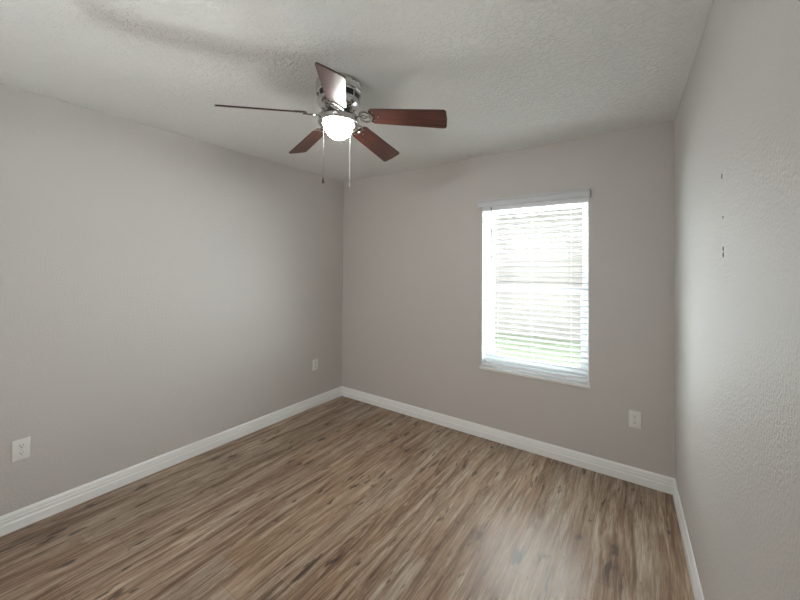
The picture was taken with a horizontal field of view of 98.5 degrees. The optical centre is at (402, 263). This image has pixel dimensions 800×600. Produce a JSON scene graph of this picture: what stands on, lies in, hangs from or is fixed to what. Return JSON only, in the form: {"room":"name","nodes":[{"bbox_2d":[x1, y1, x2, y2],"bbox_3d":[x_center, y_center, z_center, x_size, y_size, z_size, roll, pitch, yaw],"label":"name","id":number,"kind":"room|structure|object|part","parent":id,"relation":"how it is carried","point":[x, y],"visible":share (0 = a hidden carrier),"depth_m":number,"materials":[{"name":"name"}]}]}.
{"room":"empty bedroom","nodes":[
{"label":"empty bedroom","id":0,"kind":"room"},
{"bbox_2d":[0,83,343,515],"bbox_3d":[-1.760,0.260,2.540,0.120,2.440,3.552,0,-1,35],"label":"wall","id":1,"kind":"structure","parent":0,"point":[162,291],"depth_m":2.37,"materials":[{"name":"beige paint"}]},
{"bbox_2d":[12,436,30,461],"bbox_3d":[-2.119,1.037,1.919,0.009,0.115,0.070,0,-1,34],"label":"wall outlet","id":2,"kind":"object","parent":1,"relation":"attached to","point":[21,448],"visible":1,"depth_m":1.92,"materials":[{"name":"white plastic"}]},
{"bbox_2d":[17,450,25,455],"bbox_3d":[-2.117,1.056,1.917,0.002,0.029,0.034,0,-1,34],"label":"receptacle","id":3,"kind":"object","parent":2,"relation":"attached to","point":[19,452],"depth_m":1.92,"materials":[{"name":"white plastic"}]},
{"bbox_2d":[17,443,25,448],"bbox_3d":[-2.117,1.017,1.918,0.002,0.029,0.034,0,-1,34],"label":"receptacle","id":4,"kind":"object","parent":2,"relation":"attached to","point":[19,445],"depth_m":1.92,"materials":[{"name":"white plastic"}]},
{"bbox_2d":[0,386,341,536],"bbox_3d":[-1.712,1.429,2.486,0.016,0.102,3.550,0,-1,35],"label":"baseboard","id":5,"kind":"structure","parent":1,"relation":"attached to","point":[10,522],"depth_m":2.36,"materials":[{"name":"white paint"}]},
{"bbox_2d":[312,358,317,370],"bbox_3d":[-0.911,1.066,3.618,0.009,0.115,0.070,0,-1,34],"label":"wall outlet","id":6,"kind":"object","parent":1,"relation":"attached to","point":[315,361],"visible":1,"depth_m":3.62,"materials":[{"name":"white plastic"}]},
{"bbox_2d":[0,396,694,599],"bbox_3d":[-0.442,1.507,1.606,3.152,0.060,3.550,0,-1,35],"label":"floor","id":7,"kind":"structure","parent":0,"point":[339,498],"depth_m":1.93,"materials":[{"name":"brown laminate"}]},
{"bbox_2d":[0,0,712,181],"bbox_3d":[-0.439,-1.014,1.589,3.592,0.100,3.650,0,-1,35],"label":"ceiling","id":8,"kind":"structure","parent":0,"point":[506,75],"depth_m":1.67,"materials":[{"name":"white paint"}]},
{"bbox_2d":[215,62,446,186],"bbox_3d":[-0.321,-0.683,1.855,1.080,0.552,1.093,0,-1,35],"label":"ceiling fan","id":9,"kind":"object","parent":8,"relation":"hanging from","point":[338,93],"visible":1,"depth_m":1.78,"materials":[{"name":"brown wood"}]},
{"bbox_3d":[-0.679,-0.751,1.681,0.417,0.006,0.126,-7,24,-26],"label":"blade","id":10,"kind":"part","parent":9,"relation":"part of","materials":[{"name":"brown wood"}]},
{"bbox_3d":[-0.570,-0.748,2.118,0.126,0.006,0.372,-22,7,-41],"label":"blade","id":11,"kind":"part","parent":9,"relation":"part of","materials":[{"name":"brown wood"}]},
{"bbox_3d":[-0.295,-0.753,1.489,0.126,0.006,0.385,23,3,-9],"label":"blade","id":12,"kind":"part","parent":9,"relation":"part of","materials":[{"name":"brown wood"}]},
{"bbox_3d":[-0.341,-0.708,1.847,0.156,0.088,0.156,0,-1,35],"label":"lamp shade","id":13,"kind":"part","parent":9,"relation":"part of","materials":[{"name":"white glass"}]},
{"bbox_2d":[319,89,359,100],"bbox_3d":[-0.340,-0.880,1.849,0.228,0.029,0.216,0,-1,35],"label":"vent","id":14,"kind":"object","parent":9,"relation":"attached to","point":[354,94],"depth_m":1.78,"materials":[{"name":"silver metal"}]},
{"bbox_3d":[-0.160,-0.742,2.167,0.126,0.006,0.397,-22,-18,25],"label":"blade","id":15,"kind":"part","parent":9,"relation":"part of","materials":[{"name":"brown wood"}]},
{"bbox_3d":[0.026,-0.746,1.768,0.412,0.006,0.126,8,-18,12],"label":"blade","id":16,"kind":"part","parent":9,"relation":"part of","materials":[{"name":"brown wood"}]},
{"bbox_2d":[342,120,674,477],"bbox_3d":[0.644,0.234,3.152,3.592,2.540,0.190,0,-1,35],"label":"wall","id":17,"kind":"structure","parent":0,"point":[412,305],"depth_m":2.82,"materials":[{"name":"beige paint"}]},
{"bbox_2d":[342,386,674,494],"bbox_3d":[0.537,1.452,3.080,2.992,0.102,0.016,0,-1,35],"label":"baseboard","id":18,"kind":"structure","parent":17,"relation":"attached to","point":[662,483],"depth_m":2.75,"materials":[{"name":"white paint"}]},
{"bbox_2d":[479,197,590,388],"bbox_3d":[1.077,0.209,2.831,0.847,1.412,0.197,0,-1,35],"label":"window","id":19,"kind":"structure","parent":17,"relation":"in","point":[585,218],"depth_m":2.86,"materials":[{"name":"white plastic"}]},
{"bbox_2d":[478,188,589,381],"bbox_3d":[1.033,0.168,2.780,0.859,1.421,0.098,0,-1,35],"label":"window blind","id":20,"kind":"object","parent":19,"relation":"attached to","point":[577,197],"visible":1,"depth_m":2.75,"materials":[{"name":"white plastic"}]},
{"bbox_3d":[1.047,0.868,2.784,0.800,0.020,0.050,0,-1,35],"label":"rail","id":21,"kind":"part","parent":20,"relation":"part of","materials":[{"name":"white plastic"}]},
{"bbox_3d":[1.050,0.903,2.789,0.847,0.022,0.117,0,-1,35],"label":"sill","id":22,"kind":"part","parent":19,"relation":"part of","materials":[{"name":"white"}]},
{"bbox_3d":[1.097,0.525,2.858,0.756,0.668,0.030,0,-1,35],"label":"sash","id":23,"kind":"part","parent":19,"relation":"part of","materials":[{"name":"white plastic"}]},
{"bbox_3d":[1.121,-0.116,2.895,0.756,0.690,0.030,0,-1,35],"label":"sash","id":24,"kind":"part","parent":19,"relation":"part of","materials":[{"name":"white plastic"}]},
{"bbox_2d":[629,410,640,428],"bbox_3d":[1.593,1.069,2.359,0.070,0.115,0.009,0,-1,35],"label":"wall outlet","id":25,"kind":"object","parent":17,"relation":"attached to","point":[634,416],"visible":1,"depth_m":2.36,"materials":[{"name":"white plastic"}]},
{"bbox_2d":[674,0,799,599],"bbox_3d":[0.865,0.254,0.725,0.121,2.440,3.556,0,-1,33],"label":"wall","id":26,"kind":"structure","parent":0,"point":[737,118],"depth_m":0.97,"materials":[{"name":"beige paint"}]},
{"bbox_2d":[672,479,703,599],"bbox_3d":[0.802,1.423,0.748,0.016,0.102,3.552,0,-1,33],"label":"baseboard","id":27,"kind":"structure","parent":26,"relation":"attached to","point":[694,577],"depth_m":1.73,"materials":[{"name":"white paint"}]},
{"label":"outside","id":28,"kind":"structure","parent":0,"visible":0},
{"bbox_2d":[494,332,580,366],"bbox_3d":[3.055,1.782,5.834,20.000,0.150,3.810,0,-1,35],"label":"lawn","id":29,"kind":"structure","parent":28,"point":[495,333],"depth_m":6.92,"materials":[{"name":"green plant"}]},
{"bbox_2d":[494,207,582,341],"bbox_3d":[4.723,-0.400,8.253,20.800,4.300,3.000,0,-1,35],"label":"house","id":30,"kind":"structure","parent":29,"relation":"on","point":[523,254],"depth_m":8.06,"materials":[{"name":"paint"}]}
]}

